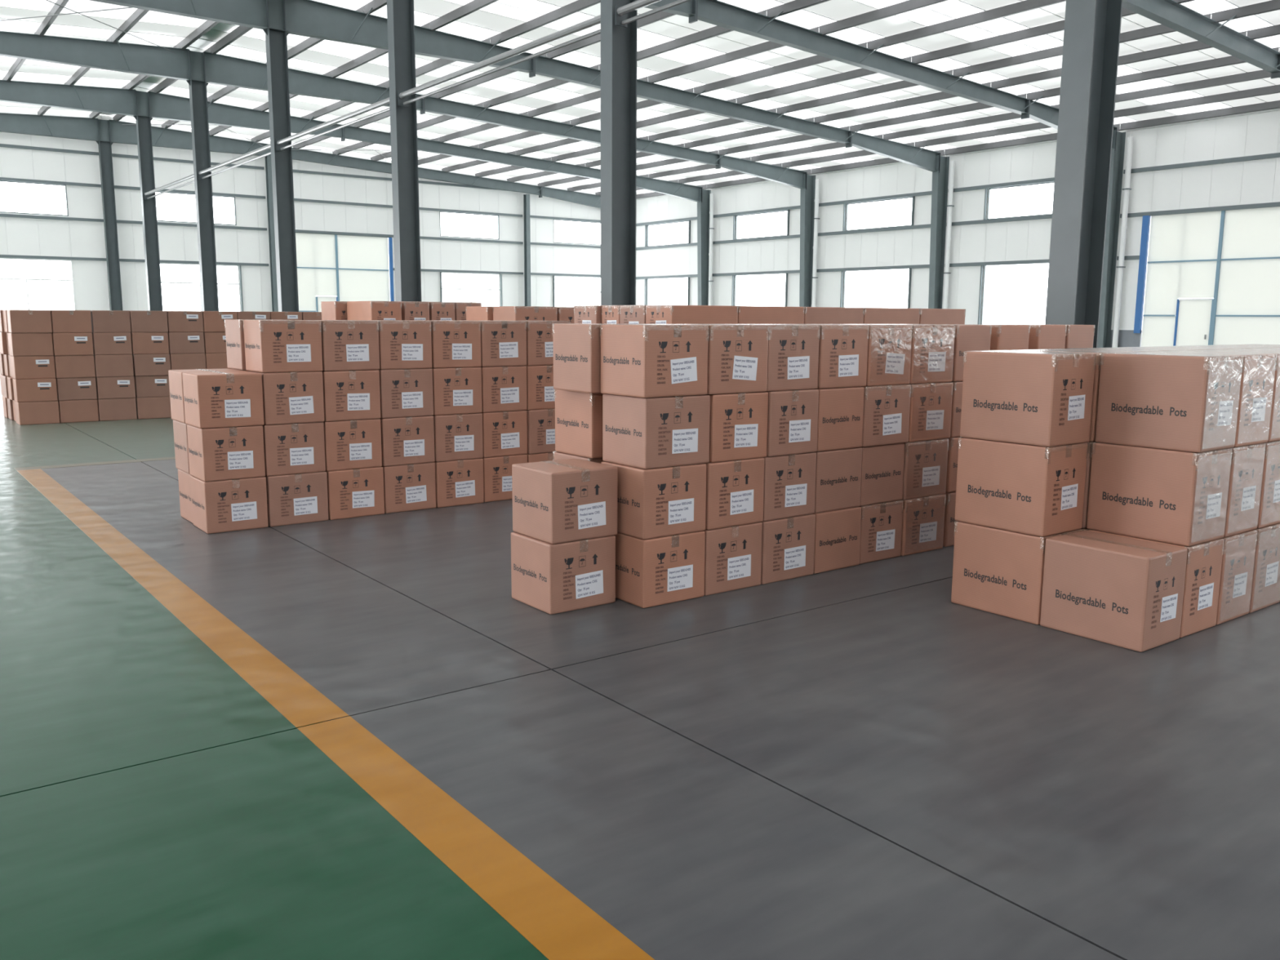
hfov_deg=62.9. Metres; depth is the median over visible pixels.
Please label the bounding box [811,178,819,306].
pipe
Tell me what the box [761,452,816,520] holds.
carton
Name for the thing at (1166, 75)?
ceiling
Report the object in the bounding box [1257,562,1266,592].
print
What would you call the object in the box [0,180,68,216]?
window
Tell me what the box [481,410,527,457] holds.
carton
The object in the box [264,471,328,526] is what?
carton
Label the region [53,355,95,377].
carton
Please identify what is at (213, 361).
carton
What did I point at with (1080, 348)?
carton
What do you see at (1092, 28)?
steel column
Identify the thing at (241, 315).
carton
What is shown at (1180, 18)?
roof beam
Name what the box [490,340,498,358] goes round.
print
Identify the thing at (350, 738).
floor
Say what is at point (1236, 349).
carton
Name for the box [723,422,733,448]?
print
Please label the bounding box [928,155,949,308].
steel column
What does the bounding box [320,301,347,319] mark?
carton
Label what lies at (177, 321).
carton
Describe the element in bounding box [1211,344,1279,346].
carton
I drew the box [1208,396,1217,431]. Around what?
print
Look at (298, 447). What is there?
carton
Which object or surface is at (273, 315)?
carton
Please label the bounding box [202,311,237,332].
carton
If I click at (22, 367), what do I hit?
carton
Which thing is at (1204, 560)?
carton
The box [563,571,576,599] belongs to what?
print
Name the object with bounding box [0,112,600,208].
roof beam
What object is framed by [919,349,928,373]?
print
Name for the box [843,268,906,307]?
window
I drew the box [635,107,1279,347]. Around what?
wall
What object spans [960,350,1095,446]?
carton
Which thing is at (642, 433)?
carton
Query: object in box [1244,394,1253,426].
print
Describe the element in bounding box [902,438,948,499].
carton
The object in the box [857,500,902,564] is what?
carton
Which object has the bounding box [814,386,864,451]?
carton
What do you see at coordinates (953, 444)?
carton
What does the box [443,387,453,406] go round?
print
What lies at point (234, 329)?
carton
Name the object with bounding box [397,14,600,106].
pipe
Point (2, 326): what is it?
carton
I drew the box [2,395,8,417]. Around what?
carton
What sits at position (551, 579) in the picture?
carton
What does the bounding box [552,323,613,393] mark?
carton
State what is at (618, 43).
steel column
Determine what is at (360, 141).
rod
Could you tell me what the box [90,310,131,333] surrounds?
carton
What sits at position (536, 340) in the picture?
print
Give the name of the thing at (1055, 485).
print
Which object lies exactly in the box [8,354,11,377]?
carton
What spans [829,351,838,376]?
print
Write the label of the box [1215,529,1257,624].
carton
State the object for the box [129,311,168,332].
carton
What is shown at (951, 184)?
pipe
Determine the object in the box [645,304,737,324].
carton
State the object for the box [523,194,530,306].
column
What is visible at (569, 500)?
carton
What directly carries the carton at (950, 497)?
on the floor
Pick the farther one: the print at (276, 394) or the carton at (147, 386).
the carton at (147, 386)
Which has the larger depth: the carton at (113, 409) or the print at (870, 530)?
the carton at (113, 409)
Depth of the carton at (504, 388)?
9.00 m
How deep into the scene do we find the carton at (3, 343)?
15.47 m
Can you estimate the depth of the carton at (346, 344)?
8.13 m
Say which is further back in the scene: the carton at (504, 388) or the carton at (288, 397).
the carton at (504, 388)
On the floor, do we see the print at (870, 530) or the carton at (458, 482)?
the carton at (458, 482)
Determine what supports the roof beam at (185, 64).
on the steel column at (197, 88)
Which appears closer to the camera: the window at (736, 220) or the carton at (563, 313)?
the carton at (563, 313)
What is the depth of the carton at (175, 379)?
8.01 m
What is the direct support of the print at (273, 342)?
attached to the carton at (271, 346)
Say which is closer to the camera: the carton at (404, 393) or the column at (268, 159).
the carton at (404, 393)
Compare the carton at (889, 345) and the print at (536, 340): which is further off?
the print at (536, 340)
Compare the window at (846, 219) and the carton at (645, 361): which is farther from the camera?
the window at (846, 219)
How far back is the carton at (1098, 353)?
5.60 m
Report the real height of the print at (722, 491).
0.153 m
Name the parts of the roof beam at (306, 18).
splice plate, splice plate, plate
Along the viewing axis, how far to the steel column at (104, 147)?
39.71 m
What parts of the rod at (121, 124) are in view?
rod, rod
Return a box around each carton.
[0,310,4,332]
[0,332,8,354]
[0,353,4,375]
[0,373,4,395]
[2,309,8,332]
[2,375,9,398]
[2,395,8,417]
[3,354,9,376]
[6,309,52,333]
[6,332,9,354]
[6,376,13,399]
[6,398,13,420]
[7,333,53,355]
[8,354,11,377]
[9,355,55,379]
[12,377,57,402]
[12,400,16,421]
[14,400,59,425]
[50,310,92,333]
[51,333,93,355]
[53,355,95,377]
[54,377,97,400]
[57,399,98,422]
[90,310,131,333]
[91,332,132,355]
[93,354,133,377]
[95,376,135,399]
[97,397,137,421]
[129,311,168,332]
[129,332,168,354]
[132,353,170,376]
[133,375,169,397]
[134,396,171,419]
[166,311,203,332]
[167,332,204,353]
[168,353,205,369]
[168,368,239,423]
[173,419,190,474]
[177,469,193,523]
[182,370,264,428]
[186,424,265,481]
[190,475,268,533]
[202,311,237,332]
[203,332,226,353]
[204,352,231,368]
[224,319,271,370]
[235,311,270,319]
[243,320,322,373]
[247,370,324,425]
[262,422,325,475]
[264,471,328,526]
[270,311,302,319]
[301,311,321,319]
[318,320,379,371]
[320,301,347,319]
[321,369,380,421]
[323,418,382,471]
[324,466,384,519]
[346,301,401,319]
[368,320,431,369]
[377,368,433,417]
[379,415,435,466]
[381,462,435,513]
[400,301,429,319]
[413,320,481,368]
[429,302,454,320]
[431,367,482,415]
[432,413,483,462]
[434,457,484,507]
[454,302,481,320]
[466,306,493,320]
[470,320,526,366]
[480,365,527,412]
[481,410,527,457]
[481,453,527,502]
[493,306,556,320]
[511,458,617,543]
[511,532,615,614]
[525,320,569,365]
[525,364,555,409]
[525,408,555,453]
[525,452,553,462]
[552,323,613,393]
[553,451,604,463]
[555,389,604,458]
[556,306,573,323]
[573,305,602,323]
[600,324,708,398]
[600,461,706,539]
[601,305,620,324]
[602,393,710,469]
[613,530,705,608]
[619,305,646,324]
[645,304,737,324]
[697,324,768,394]
[703,457,764,529]
[703,521,762,595]
[705,391,768,462]
[737,306,804,324]
[758,324,819,391]
[760,513,815,584]
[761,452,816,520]
[765,389,818,457]
[804,306,863,324]
[810,324,868,388]
[812,506,861,573]
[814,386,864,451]
[814,447,862,512]
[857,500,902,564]
[859,324,911,386]
[859,443,904,506]
[862,307,919,324]
[862,384,911,446]
[900,493,945,555]
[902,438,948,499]
[903,324,955,383]
[907,382,952,442]
[919,308,965,324]
[942,491,957,546]
[945,436,962,492]
[950,381,963,437]
[951,324,991,381]
[951,520,1082,624]
[954,437,1088,537]
[956,324,1029,350]
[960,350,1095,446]
[995,324,1066,349]
[1013,348,1127,441]
[1024,324,1094,348]
[1040,530,1187,652]
[1050,347,1166,351]
[1081,441,1097,528]
[1086,346,1200,351]
[1086,442,1231,546]
[1086,528,1223,637]
[1095,351,1242,453]
[1120,346,1227,350]
[1149,346,1254,349]
[1149,351,1275,447]
[1178,345,1279,348]
[1181,350,1279,442]
[1209,348,1279,351]
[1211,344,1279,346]
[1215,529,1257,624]
[1223,443,1265,537]
[1240,347,1279,350]
[1244,343,1279,345]
[1248,522,1279,613]
[1257,440,1279,528]
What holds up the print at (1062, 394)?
attached to the carton at (1044, 398)
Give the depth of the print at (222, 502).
7.71 m
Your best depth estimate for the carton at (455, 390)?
8.73 m
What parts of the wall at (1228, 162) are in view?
wall panel, wall panel, window post, window post, wall panel, wall panel, wall panel, wall panel, eave trim, wall panel, wall panel, wall panel, wall panel, window post, window post, wall panel, wall panel, wall panel, window post, window post, wall panel, wall panel, wall panel, wall panel, eave trim, wall panel, wall panel, wall panel, wall panel, window post, window post, wall panel, wall panel, wall panel, window post, window post, wall panel, wall panel, wall panel, wall panel, eave trim, wall panel, wall panel, wall panel, wall panel, window post, window post, wall panel, wall panel, wall panel, window post, window post, wall panel, wall panel, wall panel, wall panel, eave trim, wall panel, wall panel, wall panel, wall panel, wall panel, wall panel, eave trim, wall panel, wall panel, wall panel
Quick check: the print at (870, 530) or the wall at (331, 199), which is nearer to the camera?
the print at (870, 530)
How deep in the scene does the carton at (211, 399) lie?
7.65 m
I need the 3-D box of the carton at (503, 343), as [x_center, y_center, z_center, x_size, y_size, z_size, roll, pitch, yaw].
[-1.278,-1.192,9.110,0.437,0.387,0.417,-6,11,-36]
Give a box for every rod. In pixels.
[0,0,173,52]
[120,124,262,146]
[291,141,418,160]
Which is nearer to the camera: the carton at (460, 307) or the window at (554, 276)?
the carton at (460, 307)
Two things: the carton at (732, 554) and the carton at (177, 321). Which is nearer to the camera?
the carton at (732, 554)
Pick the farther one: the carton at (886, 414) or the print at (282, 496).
the print at (282, 496)
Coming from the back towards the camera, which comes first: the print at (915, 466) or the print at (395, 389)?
the print at (395, 389)
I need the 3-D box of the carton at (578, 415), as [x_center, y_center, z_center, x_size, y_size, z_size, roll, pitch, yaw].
[-0.224,-0.359,6.348,0.441,0.387,0.407,-6,11,-36]
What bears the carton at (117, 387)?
on the carton at (113, 409)
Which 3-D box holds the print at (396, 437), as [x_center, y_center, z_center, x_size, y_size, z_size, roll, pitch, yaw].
[-1.957,-0.266,8.478,0.085,0.153,0.001,-6,11,-37]
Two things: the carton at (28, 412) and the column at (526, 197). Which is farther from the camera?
the column at (526, 197)
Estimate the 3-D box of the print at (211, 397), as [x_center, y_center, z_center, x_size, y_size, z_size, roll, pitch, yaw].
[-3.065,-0.526,7.593,0.085,0.153,0.001,-6,11,-37]
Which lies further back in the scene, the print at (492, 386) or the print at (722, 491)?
the print at (492, 386)
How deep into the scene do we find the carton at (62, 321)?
15.21 m
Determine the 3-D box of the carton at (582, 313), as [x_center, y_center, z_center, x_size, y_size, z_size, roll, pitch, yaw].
[-0.225,-1.503,10.325,0.773,0.423,0.386,-6,11,-36]
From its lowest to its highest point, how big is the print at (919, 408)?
0.153 m
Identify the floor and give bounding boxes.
[0,382,1279,959]
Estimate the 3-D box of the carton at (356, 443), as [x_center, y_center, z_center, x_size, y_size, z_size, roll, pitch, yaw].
[-2.376,-0.305,8.422,0.456,0.387,0.417,-6,11,-36]
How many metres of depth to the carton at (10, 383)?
15.27 m
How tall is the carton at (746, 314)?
0.423 m
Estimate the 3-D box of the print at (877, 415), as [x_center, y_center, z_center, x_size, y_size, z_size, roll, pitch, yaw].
[1.535,-0.368,6.759,0.085,0.153,0.001,-6,11,-36]
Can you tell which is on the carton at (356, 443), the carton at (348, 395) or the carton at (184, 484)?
the carton at (348, 395)
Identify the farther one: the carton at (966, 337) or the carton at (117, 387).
the carton at (117, 387)
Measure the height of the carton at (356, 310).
0.438 m
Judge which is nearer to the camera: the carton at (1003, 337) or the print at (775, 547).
the print at (775, 547)
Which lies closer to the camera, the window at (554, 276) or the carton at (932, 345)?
the carton at (932, 345)
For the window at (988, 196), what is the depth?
36.60 m
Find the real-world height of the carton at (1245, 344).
0.474 m
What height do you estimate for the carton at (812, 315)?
0.423 m
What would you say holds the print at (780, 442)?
attached to the carton at (792, 415)
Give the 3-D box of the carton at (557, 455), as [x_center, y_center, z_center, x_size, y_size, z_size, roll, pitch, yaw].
[-0.238,0.022,6.423,0.441,0.387,0.407,-6,11,-36]
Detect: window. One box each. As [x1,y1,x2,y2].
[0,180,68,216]
[0,257,75,310]
[155,191,236,225]
[160,262,240,311]
[439,211,499,239]
[441,271,500,306]
[553,219,600,244]
[554,275,600,305]
[646,277,679,305]
[647,220,688,246]
[733,273,782,306]
[735,209,787,239]
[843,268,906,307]
[845,196,912,231]
[981,262,1048,324]
[986,181,1053,219]
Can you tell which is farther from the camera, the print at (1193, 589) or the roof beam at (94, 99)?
the roof beam at (94, 99)
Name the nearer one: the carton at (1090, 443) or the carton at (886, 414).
the carton at (1090, 443)
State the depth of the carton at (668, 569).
5.87 m
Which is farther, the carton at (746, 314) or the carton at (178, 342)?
the carton at (178, 342)
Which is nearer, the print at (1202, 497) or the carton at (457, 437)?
the print at (1202, 497)
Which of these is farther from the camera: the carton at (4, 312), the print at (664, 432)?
the carton at (4, 312)
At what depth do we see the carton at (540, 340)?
9.16 m
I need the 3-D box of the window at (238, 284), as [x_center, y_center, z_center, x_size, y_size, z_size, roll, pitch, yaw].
[-17.744,-7.543,42.273,3.090,2.290,0.075,-6,11,-36]
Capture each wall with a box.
[0,108,600,311]
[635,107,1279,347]
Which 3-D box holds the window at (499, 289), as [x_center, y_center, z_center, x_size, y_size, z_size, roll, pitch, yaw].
[-7.992,-8.621,49.523,3.090,2.290,0.075,-6,11,-36]
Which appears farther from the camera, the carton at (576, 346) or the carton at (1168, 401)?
the carton at (576, 346)
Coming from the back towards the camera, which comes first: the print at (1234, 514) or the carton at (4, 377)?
the carton at (4, 377)
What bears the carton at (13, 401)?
on the floor
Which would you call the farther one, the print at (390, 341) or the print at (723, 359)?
the print at (390, 341)
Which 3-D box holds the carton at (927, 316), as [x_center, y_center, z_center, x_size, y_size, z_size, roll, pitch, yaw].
[3.174,-1.669,11.514,0.778,0.423,0.380,-6,11,-36]
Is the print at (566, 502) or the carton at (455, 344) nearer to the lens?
the print at (566, 502)
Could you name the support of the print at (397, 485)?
attached to the carton at (406, 487)
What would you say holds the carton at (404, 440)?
on the carton at (406, 487)
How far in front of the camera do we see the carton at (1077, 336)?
8.06 m
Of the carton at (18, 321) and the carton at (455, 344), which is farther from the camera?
the carton at (18, 321)
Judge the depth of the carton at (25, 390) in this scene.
15.04 m
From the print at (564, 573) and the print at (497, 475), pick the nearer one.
the print at (564, 573)
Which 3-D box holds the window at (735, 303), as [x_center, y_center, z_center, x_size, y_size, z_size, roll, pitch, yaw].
[5.391,-8.094,46.875,0.075,2.230,3.390,-6,11,-36]
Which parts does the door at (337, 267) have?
gate panel, gate panel, gate rail, wicket frame, gate panel, gate panel, wicket frame, gate panel, gate rail, gate panel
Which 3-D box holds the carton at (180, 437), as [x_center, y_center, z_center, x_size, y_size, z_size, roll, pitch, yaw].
[-3.370,-0.278,8.210,0.441,0.387,0.407,-6,11,-36]
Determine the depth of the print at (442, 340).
8.62 m
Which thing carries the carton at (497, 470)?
on the floor
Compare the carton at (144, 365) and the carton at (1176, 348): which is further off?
the carton at (144, 365)
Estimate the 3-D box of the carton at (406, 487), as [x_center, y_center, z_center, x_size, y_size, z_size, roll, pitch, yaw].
[-2.005,0.037,8.760,0.451,0.387,0.417,-6,11,-37]
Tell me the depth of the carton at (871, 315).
10.83 m
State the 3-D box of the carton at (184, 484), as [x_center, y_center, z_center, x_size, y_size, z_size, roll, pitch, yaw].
[-3.370,0.105,8.272,0.420,0.387,0.407,-6,11,-36]
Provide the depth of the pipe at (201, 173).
26.60 m
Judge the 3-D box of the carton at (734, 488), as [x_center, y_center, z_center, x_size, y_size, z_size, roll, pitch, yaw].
[0.441,0.052,6.256,0.436,0.387,0.417,-6,11,-37]
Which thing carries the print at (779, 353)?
attached to the carton at (793, 360)
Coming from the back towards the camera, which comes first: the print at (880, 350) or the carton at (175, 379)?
the carton at (175, 379)
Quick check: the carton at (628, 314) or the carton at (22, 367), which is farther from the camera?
the carton at (22, 367)
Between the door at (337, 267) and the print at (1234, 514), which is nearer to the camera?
the print at (1234, 514)
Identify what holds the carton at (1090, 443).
on the carton
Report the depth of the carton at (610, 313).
9.82 m
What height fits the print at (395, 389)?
0.153 m
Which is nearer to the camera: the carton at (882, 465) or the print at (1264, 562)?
the print at (1264, 562)
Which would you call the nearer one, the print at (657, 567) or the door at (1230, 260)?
the print at (657, 567)
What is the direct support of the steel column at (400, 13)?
on the floor
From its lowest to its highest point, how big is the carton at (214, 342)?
0.324 m
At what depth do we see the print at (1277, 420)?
5.65 m
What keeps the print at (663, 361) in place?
attached to the carton at (645, 361)
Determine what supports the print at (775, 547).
attached to the carton at (788, 544)
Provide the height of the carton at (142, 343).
0.324 m
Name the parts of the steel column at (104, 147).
cap plate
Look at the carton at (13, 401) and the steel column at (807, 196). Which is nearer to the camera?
the carton at (13, 401)
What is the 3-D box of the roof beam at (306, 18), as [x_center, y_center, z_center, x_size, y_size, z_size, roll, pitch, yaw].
[-8.470,-9.988,23.579,48.250,1.944,1.064,-6,11,-36]
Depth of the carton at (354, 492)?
8.31 m
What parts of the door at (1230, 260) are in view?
gate panel, gate rail, gate panel, gate panel, wicket frame, gate rail, wicket frame, gate panel, gate panel, wicket frame, gate panel, gate rail, gate panel, gate rail, gate panel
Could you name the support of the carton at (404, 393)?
on the carton at (404, 440)
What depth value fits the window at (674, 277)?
53.36 m
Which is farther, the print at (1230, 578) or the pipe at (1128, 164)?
the pipe at (1128, 164)
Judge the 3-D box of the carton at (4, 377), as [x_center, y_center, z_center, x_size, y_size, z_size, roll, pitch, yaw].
[-9.326,-1.418,15.847,0.509,0.324,0.384,-6,11,-36]
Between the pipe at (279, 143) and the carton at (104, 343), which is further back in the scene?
the pipe at (279, 143)
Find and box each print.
[210,396,222,417]
[214,449,226,471]
[217,502,229,523]
[272,342,284,363]
[275,394,287,414]
[276,445,288,466]
[280,496,290,516]
[334,341,345,361]
[335,391,346,411]
[337,441,347,461]
[339,490,349,510]
[390,341,399,359]
[391,389,401,408]
[393,437,403,457]
[395,484,404,503]
[442,340,452,359]
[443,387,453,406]
[444,434,453,453]
[446,480,455,498]
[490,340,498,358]
[491,386,500,404]
[492,431,500,448]
[493,475,501,493]
[536,339,544,357]
[536,383,544,401]
[537,427,545,445]
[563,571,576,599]
[564,501,577,529]
[655,497,668,525]
[655,565,667,593]
[657,355,669,384]
[657,426,671,455]
[716,555,728,582]
[719,489,730,516]
[720,354,733,381]
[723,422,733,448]
[773,546,783,571]
[774,482,784,508]
[777,352,787,378]
[778,417,788,444]
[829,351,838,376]
[867,528,876,552]
[872,411,882,435]
[876,350,885,374]
[911,521,919,544]
[912,465,921,488]
[918,408,926,431]
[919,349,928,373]
[1052,484,1061,515]
[1058,393,1068,425]
[1151,595,1160,628]
[1189,582,1199,616]
[1197,491,1207,524]
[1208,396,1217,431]
[1225,572,1234,604]
[1233,484,1242,515]
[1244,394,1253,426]
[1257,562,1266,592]
[1266,477,1274,508]
[1276,392,1279,422]
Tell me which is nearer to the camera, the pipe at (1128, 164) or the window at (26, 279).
the pipe at (1128, 164)
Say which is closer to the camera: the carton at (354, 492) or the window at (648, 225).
the carton at (354, 492)
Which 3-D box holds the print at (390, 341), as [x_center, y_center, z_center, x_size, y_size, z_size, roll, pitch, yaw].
[-1.954,-1.034,8.365,0.085,0.153,0.001,-6,11,-37]
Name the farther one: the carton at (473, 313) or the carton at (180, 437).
the carton at (473, 313)
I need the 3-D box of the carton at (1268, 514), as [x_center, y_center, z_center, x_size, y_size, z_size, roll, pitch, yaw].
[3.355,-0.018,5.993,0.380,0.472,0.556,-6,11,-37]
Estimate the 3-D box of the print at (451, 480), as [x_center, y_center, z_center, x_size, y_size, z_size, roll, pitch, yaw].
[-1.591,0.077,8.808,0.083,0.153,0.001,-6,11,-36]
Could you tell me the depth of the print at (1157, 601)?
5.10 m
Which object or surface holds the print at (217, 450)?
attached to the carton at (225, 453)
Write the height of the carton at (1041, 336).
0.387 m
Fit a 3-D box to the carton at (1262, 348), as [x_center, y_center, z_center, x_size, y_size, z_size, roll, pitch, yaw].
[3.988,-0.555,6.381,0.380,0.474,0.556,-6,11,-36]
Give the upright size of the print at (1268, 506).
0.167 m
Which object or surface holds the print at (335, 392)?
attached to the carton at (348, 395)
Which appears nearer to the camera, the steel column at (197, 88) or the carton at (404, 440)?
the carton at (404, 440)
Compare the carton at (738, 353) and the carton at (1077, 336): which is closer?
the carton at (738, 353)
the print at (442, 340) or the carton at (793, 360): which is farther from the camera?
the print at (442, 340)
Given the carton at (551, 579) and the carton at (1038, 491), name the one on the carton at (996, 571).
the carton at (1038, 491)
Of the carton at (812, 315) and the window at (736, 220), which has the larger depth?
the window at (736, 220)
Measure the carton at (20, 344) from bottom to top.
0.324 m
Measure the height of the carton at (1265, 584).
0.472 m
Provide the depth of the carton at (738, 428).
6.04 m
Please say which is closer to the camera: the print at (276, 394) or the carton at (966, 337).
the carton at (966, 337)
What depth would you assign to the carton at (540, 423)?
9.27 m
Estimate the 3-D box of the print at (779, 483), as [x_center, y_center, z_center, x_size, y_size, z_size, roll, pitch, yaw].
[0.841,0.091,6.309,0.083,0.153,0.001,-6,11,-36]
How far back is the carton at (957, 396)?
7.25 m
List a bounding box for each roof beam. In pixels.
[0,31,807,189]
[0,80,702,202]
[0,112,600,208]
[89,0,940,173]
[644,0,1117,151]
[1122,0,1279,78]
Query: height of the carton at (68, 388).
0.324 m
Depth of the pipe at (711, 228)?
48.73 m
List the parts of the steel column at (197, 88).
cap plate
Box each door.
[295,231,394,311]
[1133,206,1279,346]
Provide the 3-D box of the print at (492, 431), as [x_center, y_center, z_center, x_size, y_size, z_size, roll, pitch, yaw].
[-1.238,-0.347,9.022,0.083,0.153,0.001,-6,11,-37]
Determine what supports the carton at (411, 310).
on the carton
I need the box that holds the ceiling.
[0,0,1279,199]
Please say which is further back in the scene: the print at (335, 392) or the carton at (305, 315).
the carton at (305, 315)
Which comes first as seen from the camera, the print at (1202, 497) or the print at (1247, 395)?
the print at (1202, 497)
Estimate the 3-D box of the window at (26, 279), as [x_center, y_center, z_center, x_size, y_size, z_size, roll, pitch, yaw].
[-22.620,-7.003,38.648,3.090,2.290,0.075,-6,11,-36]
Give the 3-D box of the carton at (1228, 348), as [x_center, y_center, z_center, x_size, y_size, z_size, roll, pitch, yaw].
[3.651,-0.627,6.823,0.380,0.474,0.554,-6,11,-37]
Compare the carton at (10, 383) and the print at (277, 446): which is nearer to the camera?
the print at (277, 446)
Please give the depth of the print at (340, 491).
8.25 m
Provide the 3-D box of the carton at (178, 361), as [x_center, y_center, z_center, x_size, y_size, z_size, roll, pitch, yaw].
[-7.116,-1.820,16.392,0.509,0.324,0.394,-6,11,-36]
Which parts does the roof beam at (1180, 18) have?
splice plate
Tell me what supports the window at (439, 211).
in the wall at (331, 199)
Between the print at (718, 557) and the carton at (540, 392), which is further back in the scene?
the carton at (540, 392)
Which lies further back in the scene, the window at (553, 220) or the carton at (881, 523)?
the window at (553, 220)
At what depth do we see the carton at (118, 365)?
15.60 m
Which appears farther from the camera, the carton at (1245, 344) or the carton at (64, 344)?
the carton at (64, 344)
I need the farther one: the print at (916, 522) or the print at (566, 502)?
the print at (916, 522)
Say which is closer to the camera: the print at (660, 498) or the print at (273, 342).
the print at (660, 498)
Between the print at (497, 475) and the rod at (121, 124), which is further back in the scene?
the rod at (121, 124)
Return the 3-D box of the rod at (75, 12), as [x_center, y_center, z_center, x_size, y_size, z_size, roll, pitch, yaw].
[-13.002,-10.804,24.211,5.716,0.321,6.439,-6,11,-36]
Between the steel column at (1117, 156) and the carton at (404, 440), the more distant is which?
the steel column at (1117, 156)
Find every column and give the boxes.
[96,140,122,310]
[133,115,163,311]
[186,79,218,311]
[262,26,298,311]
[265,155,278,311]
[386,0,422,302]
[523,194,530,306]
[600,0,637,305]
[697,188,711,305]
[799,173,815,306]
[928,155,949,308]
[1044,0,1122,347]
[1097,129,1125,347]
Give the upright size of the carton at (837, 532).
0.387 m
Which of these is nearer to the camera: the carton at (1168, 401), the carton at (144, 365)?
the carton at (1168, 401)
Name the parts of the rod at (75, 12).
rod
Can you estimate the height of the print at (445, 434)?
0.153 m
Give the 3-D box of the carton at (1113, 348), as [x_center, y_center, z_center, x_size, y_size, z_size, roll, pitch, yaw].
[3.032,-0.558,6.363,0.380,0.474,0.554,-6,11,-36]
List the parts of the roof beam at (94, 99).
splice plate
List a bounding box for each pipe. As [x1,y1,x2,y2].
[143,173,194,199]
[197,143,271,179]
[275,97,390,151]
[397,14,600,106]
[615,0,691,27]
[707,193,714,305]
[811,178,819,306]
[942,160,955,308]
[1111,136,1133,347]
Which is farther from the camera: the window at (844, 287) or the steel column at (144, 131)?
the window at (844, 287)
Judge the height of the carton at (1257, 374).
0.474 m
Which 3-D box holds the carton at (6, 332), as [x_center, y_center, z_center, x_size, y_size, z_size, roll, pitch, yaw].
[-9.028,-2.016,15.458,0.509,0.324,0.384,-6,11,-36]
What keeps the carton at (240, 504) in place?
on the floor
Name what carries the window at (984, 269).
in the wall at (1228, 162)
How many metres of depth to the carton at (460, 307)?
13.28 m
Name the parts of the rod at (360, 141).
rod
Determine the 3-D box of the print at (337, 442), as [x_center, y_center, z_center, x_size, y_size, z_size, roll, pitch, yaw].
[-2.333,-0.225,8.206,0.085,0.153,0.001,-6,11,-36]
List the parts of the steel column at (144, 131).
cap plate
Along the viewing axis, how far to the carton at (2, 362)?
15.85 m
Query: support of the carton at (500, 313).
on the carton
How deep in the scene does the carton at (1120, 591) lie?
5.21 m
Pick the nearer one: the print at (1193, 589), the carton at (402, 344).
the print at (1193, 589)
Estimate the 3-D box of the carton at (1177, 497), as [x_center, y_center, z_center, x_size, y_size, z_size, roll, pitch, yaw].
[2.736,0.050,5.533,0.380,0.472,0.556,-6,11,-36]
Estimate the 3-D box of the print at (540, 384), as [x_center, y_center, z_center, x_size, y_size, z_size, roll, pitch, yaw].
[-0.879,-0.769,9.225,0.084,0.153,0.001,-6,11,-36]
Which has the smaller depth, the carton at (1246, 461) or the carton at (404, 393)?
the carton at (1246, 461)
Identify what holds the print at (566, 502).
attached to the carton at (569, 500)
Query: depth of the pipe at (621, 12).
13.13 m
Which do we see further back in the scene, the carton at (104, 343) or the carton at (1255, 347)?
the carton at (104, 343)
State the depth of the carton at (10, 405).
15.65 m
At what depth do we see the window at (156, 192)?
42.12 m
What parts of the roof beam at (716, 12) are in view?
splice plate, splice plate, plate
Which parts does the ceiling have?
roof panel, skylight panel, skylight panel, roof panel, skylight panel, roof panel, roof panel, skylight panel, roof panel, skylight panel, skylight panel, skylight panel, roof panel, roof panel, skylight panel, roof panel, skylight panel, skylight panel, skylight panel, roof panel, skylight panel, roof panel, skylight panel, skylight panel, skylight panel, roof panel, roof panel, skylight panel, roof panel, roof panel, roof panel, skylight panel, skylight panel, roof panel, roof panel, skylight panel, roof panel, skylight panel, skylight panel, roof panel, roof panel, roof panel, skylight panel, roof panel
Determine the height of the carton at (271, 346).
0.387 m
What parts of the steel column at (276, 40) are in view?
cap plate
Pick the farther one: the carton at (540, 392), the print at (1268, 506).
the carton at (540, 392)
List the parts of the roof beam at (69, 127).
splice plate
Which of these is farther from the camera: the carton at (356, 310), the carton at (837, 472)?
the carton at (356, 310)
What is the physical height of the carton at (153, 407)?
0.324 m
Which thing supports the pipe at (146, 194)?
attached to the steel column at (197, 88)
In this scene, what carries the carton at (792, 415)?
on the carton at (789, 480)
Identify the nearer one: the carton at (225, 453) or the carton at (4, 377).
the carton at (225, 453)
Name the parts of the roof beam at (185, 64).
splice plate, splice plate, plate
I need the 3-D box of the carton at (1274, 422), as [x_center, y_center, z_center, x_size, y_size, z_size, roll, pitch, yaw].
[3.369,-0.487,5.921,0.380,0.474,0.556,-6,11,-36]
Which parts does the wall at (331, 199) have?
wall panel, wall panel, wall panel, wall panel, wall panel, wall panel, wall panel, wall panel, wall panel, wall panel, wall panel, wall panel, wall panel, wall panel, window post, wall panel, wall panel, wall panel, wall panel, wall panel, wall panel, wall panel, wall panel, wall panel, wall panel, window post, wall panel, wall panel, wall panel, wall panel, wall panel, wall panel, window post, wall panel, wall panel, wall panel, window post, wall panel, wall panel, wall panel, wall panel, wall panel, wall panel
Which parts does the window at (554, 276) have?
frame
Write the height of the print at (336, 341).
0.153 m
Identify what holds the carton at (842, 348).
on the carton at (840, 410)

